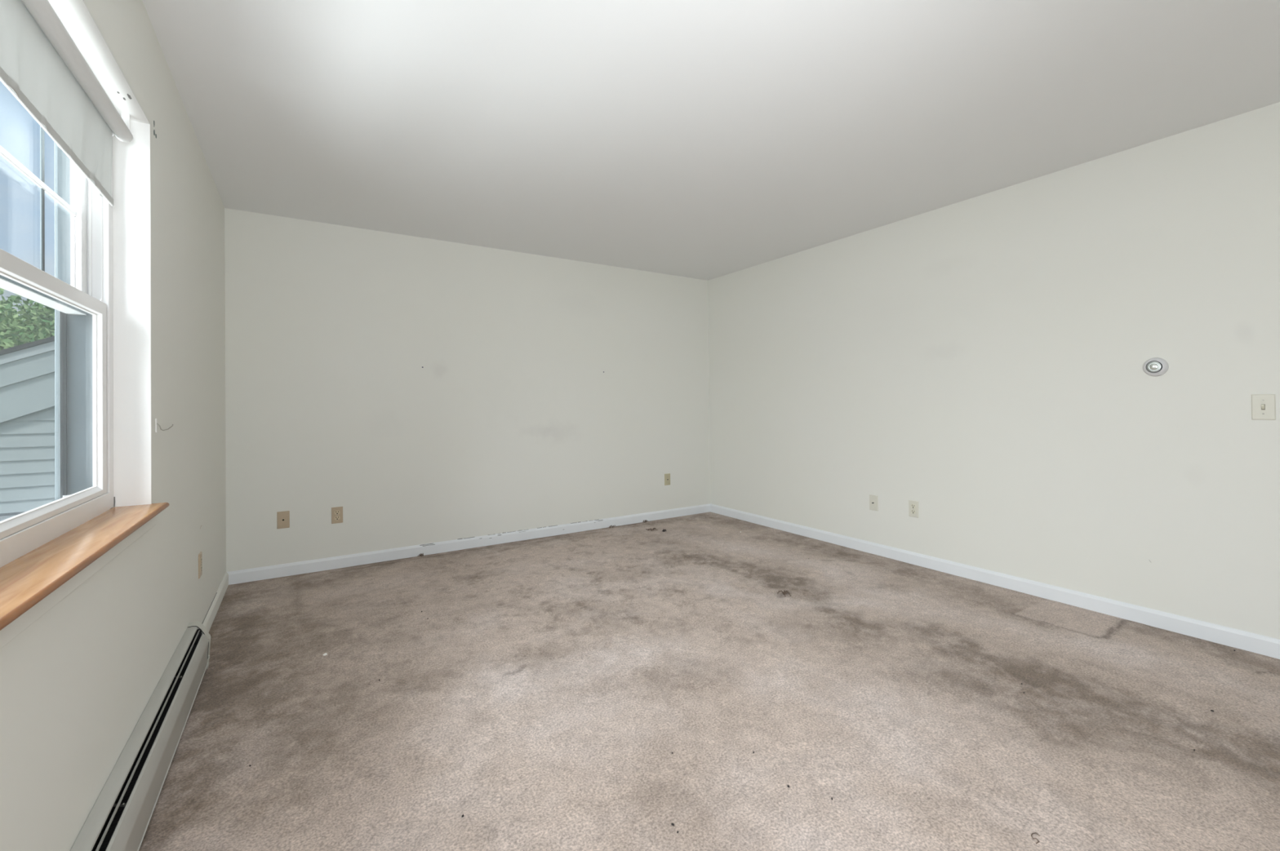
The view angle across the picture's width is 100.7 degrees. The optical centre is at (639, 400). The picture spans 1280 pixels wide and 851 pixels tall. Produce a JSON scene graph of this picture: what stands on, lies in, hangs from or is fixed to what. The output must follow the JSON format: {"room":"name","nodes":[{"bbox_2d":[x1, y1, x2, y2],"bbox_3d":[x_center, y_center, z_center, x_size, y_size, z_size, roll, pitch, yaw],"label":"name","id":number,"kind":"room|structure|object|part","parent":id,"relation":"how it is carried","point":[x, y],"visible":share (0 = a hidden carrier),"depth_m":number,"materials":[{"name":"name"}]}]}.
{"room":"empty bedroom","nodes":[
{"label":"empty bedroom","id":0,"kind":"room"},
{"bbox_2d":[0,0,226,850],"bbox_3d":[-0.977,-0.061,0.558,0.201,2.680,6.920,0,0,-32],"label":"wall","id":1,"kind":"structure","parent":0,"point":[76,684],"depth_m":1.73,"materials":[{"name":"paint"}]},
{"bbox_2d":[0,125,169,649],"bbox_3d":[-1.345,-0.282,1.153,0.268,1.383,1.455,0,0,-32],"label":"window","id":2,"kind":"structure","parent":1,"relation":"in","point":[47,551],"depth_m":1.59,"materials":[{"name":"white plastic"}]},
{"bbox_3d":[-1.406,-0.574,1.118,0.044,0.609,1.227,0,0,-32],"label":"sash","id":3,"kind":"part","parent":2,"relation":"part of","materials":[{"name":"white plastic"}]},
{"bbox_3d":[-1.357,-0.012,1.142,0.034,0.591,1.191,0,0,-32],"label":"sash","id":4,"kind":"part","parent":2,"relation":"part of","materials":[{"name":"white plastic"}]},
{"bbox_3d":[-1.448,-0.298,1.087,0.023,1.350,1.455,0,0,-32],"label":"exterior casing","id":5,"kind":"part","parent":2,"relation":"part of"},
{"bbox_3d":[-1.390,-0.293,1.124,0.111,1.261,1.315,0,0,-32],"label":"frame","id":6,"kind":"part","parent":2,"relation":"part of","materials":[{"name":"white plastic"}]},
{"bbox_3d":[-1.430,0.002,1.095,0.008,0.610,1.209,0,0,-32],"label":"screen frame","id":7,"kind":"part","parent":2,"relation":"part of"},
{"bbox_2d":[0,0,133,206],"bbox_3d":[-1.307,-0.765,1.158,0.050,0.316,1.269,0,0,-32],"label":"roller blind","id":8,"kind":"object","parent":2,"relation":"attached to","point":[42,65],"visible":1,"depth_m":1.26,"materials":[{"name":"fabric"}]},
{"bbox_3d":[-1.281,0.345,1.185,0.133,0.016,1.338,0,0,-32],"label":"sill","id":9,"kind":"part","parent":2,"relation":"part of","materials":[{"name":"brown wood"}]},
{"bbox_2d":[116,91,131,100],"bbox_3d":[-1.555,-0.917,1.602,0.028,0.001,0.049,0,0,-32],"label":"screw hole","id":10,"kind":"object","parent":1,"relation":"attached to","point":[129,95],"visible":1,"depth_m":1.60,"materials":[{"name":"white"}]},
{"bbox_2d":[70,622,210,850],"bbox_3d":[-0.578,1.051,0.193,0.074,0.204,5.100,0,0,-32],"label":"baseboard heater","id":11,"kind":"object","parent":1,"relation":"attached to","point":[119,820],"visible":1,"depth_m":1.51,"materials":[{"name":"metal"}]},
{"bbox_3d":[-1.925,1.069,2.297,0.043,0.142,0.011,0,0,-32],"label":"plate","id":12,"kind":"part","parent":11,"relation":"part of","materials":[{"name":"white metal"}]},
{"bbox_2d":[155,418,173,432],"bbox_3d":[-1.641,0.087,1.829,0.011,0.048,0.049,-1,0,32],"label":"wall hook","id":13,"kind":"object","parent":1,"relation":"attached to","point":[156,423],"visible":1,"depth_m":1.81,"materials":[{"name":"white paint"}]},
{"bbox_3d":[-1.652,0.087,1.812,0.002,0.048,0.012,0,0,-32],"label":"hook plate","id":14,"kind":"part","parent":13,"relation":"part of","materials":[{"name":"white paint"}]},
{"bbox_2d":[198,551,202,578],"bbox_3d":[-2.117,0.795,2.557,0.008,0.114,0.070,0,0,-32],"label":"wall outlet","id":15,"kind":"object","parent":1,"relation":"attached to","point":[200,555],"visible":1,"depth_m":2.54,"materials":[{"name":"beige plastic"}]},
{"bbox_2d":[201,572,228,632],"bbox_3d":[-2.318,1.150,2.882,0.013,0.095,1.292,0,0,-32],"label":"baseboard","id":16,"kind":"structure","parent":1,"relation":"attached to","point":[211,613],"depth_m":2.95,"materials":[{"name":"paint"}]},
{"bbox_2d":[224,208,710,572],"bbox_3d":[-0.957,-0.035,4.596,4.159,2.680,0.120,0,0,-32],"label":"wall","id":17,"kind":"structure","parent":0,"point":[512,420],"depth_m":4.14,"materials":[{"name":"paint"}]},
{"bbox_2d":[276,511,289,528],"bbox_3d":[-2.411,0.811,3.587,0.070,0.114,0.008,0,0,-32],"label":"cable jack","id":18,"kind":"object","parent":17,"relation":"attached to","point":[282,517],"visible":1,"depth_m":3.58,"materials":[{"name":"beige plastic"}]},
{"bbox_2d":[331,506,342,524],"bbox_3d":[-2.144,0.816,3.757,0.070,0.114,0.008,0,0,-32],"label":"wall outlet","id":19,"kind":"object","parent":17,"relation":"attached to","point":[336,513],"visible":1,"depth_m":3.75,"materials":[{"name":"beige plastic"}]},
{"bbox_2d":[334,515,340,520],"bbox_3d":[-2.143,0.836,3.756,0.034,0.028,0.004,0,0,-32],"label":"receptacle","id":20,"kind":"object","parent":19,"relation":"attached to","point":[336,517],"depth_m":3.76,"materials":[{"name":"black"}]},
{"bbox_2d":[226,503,710,585],"bbox_3d":[-0.961,1.147,4.500,4.039,0.097,0.014,0,0,-32],"label":"baseboard","id":21,"kind":"structure","parent":17,"relation":"attached to","point":[236,577],"depth_m":4.12,"materials":[{"name":"paint"}]},
{"bbox_2d":[664,473,670,485],"bbox_3d":[0.275,0.793,5.292,0.070,0.114,0.008,0,0,-32],"label":"phone jack","id":22,"kind":"object","parent":17,"relation":"attached to","point":[667,477],"visible":1,"depth_m":5.29,"materials":[{"name":"beige plastic"}]},
{"bbox_2d":[138,511,1279,850],"bbox_3d":[0.824,1.225,1.612,4.359,0.168,7.040,0,0,-32],"label":"floor","id":23,"kind":"structure","parent":0,"point":[548,688],"depth_m":1.97,"materials":[{"name":"beige carpet"}]},
{"bbox_2d":[777,590,791,596],"bbox_3d":[0.854,1.148,3.154,0.076,0.029,0.106,-1,0,6],"label":"stain","id":24,"kind":"object","parent":23,"relation":"on","point":[784,593],"visible":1,"depth_m":3.16,"materials":[{"name":"carpet"}]},
{"bbox_2d":[1031,832,1039,844],"bbox_3d":[1.031,1.141,1.382,0.039,0.003,0.022,0,0,-32],"label":"thread","id":25,"kind":"object","parent":23,"relation":"on","point":[1035,833],"visible":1,"depth_m":1.38},
{"bbox_2d":[142,0,1279,280],"bbox_3d":[0.799,-1.351,1.629,4.359,0.120,7.040,0,0,-32],"label":"ceiling","id":26,"kind":"structure","parent":0,"point":[704,140],"depth_m":2.29,"materials":[{"name":"white paint"}]},
{"bbox_2d":[707,102,1279,639],"bbox_3d":[2.601,-0.080,2.756,0.121,2.680,6.800,0,0,-32],"label":"wall","id":27,"kind":"structure","parent":0,"point":[978,362],"depth_m":3.04,"materials":[{"name":"paint"}]},
{"bbox_2d":[869,494,878,511],"bbox_3d":[1.748,0.772,3.979,0.018,0.114,0.070,0,0,-32],"label":"cable jack","id":28,"kind":"object","parent":27,"relation":"attached to","point":[873,500],"visible":1,"depth_m":3.98,"materials":[{"name":"beige plastic"}]},
{"bbox_2d":[908,500,918,518],"bbox_3d":[1.918,0.765,3.722,0.008,0.114,0.070,0,0,-32],"label":"wall outlet","id":29,"kind":"object","parent":27,"relation":"attached to","point":[913,505],"visible":1,"depth_m":3.72,"materials":[{"name":"beige plastic"}]},
{"bbox_2d":[710,503,1279,659],"bbox_3d":[2.557,1.103,2.713,0.013,0.094,6.800,0,0,-32],"label":"baseboard","id":30,"kind":"structure","parent":27,"relation":"attached to","point":[1222,635],"depth_m":3.03,"materials":[{"name":"paint"}]},
{"bbox_2d":[1142,357,1168,376],"bbox_3d":[2.573,-0.166,2.653,0.039,0.094,0.094,0,0,-32],"label":"thermostat","id":31,"kind":"object","parent":27,"relation":"attached to","point":[1155,366],"visible":1,"depth_m":2.64,"materials":[{"name":"plastic"}]},
{"bbox_2d":[1251,394,1275,420],"bbox_3d":[2.772,0.032,2.361,0.016,0.114,0.070,0,0,-32],"label":"light switch","id":32,"kind":"object","parent":27,"relation":"attached to","point":[1263,406],"visible":1,"depth_m":2.36,"materials":[{"name":"beige plastic"}]},
{"label":"outside","id":33,"kind":"structure","parent":0,"visible":0},
{"bbox_3d":[-16.441,4.445,6.490,100.000,0.200,100.000,0,0,-32],"label":"ground","id":34,"kind":"structure","parent":33,"visible":0},
{"bbox_2d":[0,336,54,521],"bbox_3d":[-6.723,1.646,5.009,4.450,5.193,5.450,0,0,-32],"label":"house wing","id":35,"kind":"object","parent":34,"relation":"on","point":[27,371],"visible":0.05,"depth_m":4.45,"materials":[{"name":"grey"}]},
{"bbox_2d":[0,288,54,350],"bbox_3d":[-13.807,0.718,11.423,6.389,7.289,6.154,0,0,-40],"label":"tree","id":36,"kind":"object","parent":34,"relation":"on","point":[38,325],"visible":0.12,"depth_m":10.98,"materials":[{"name":"green plant"}]}
]}

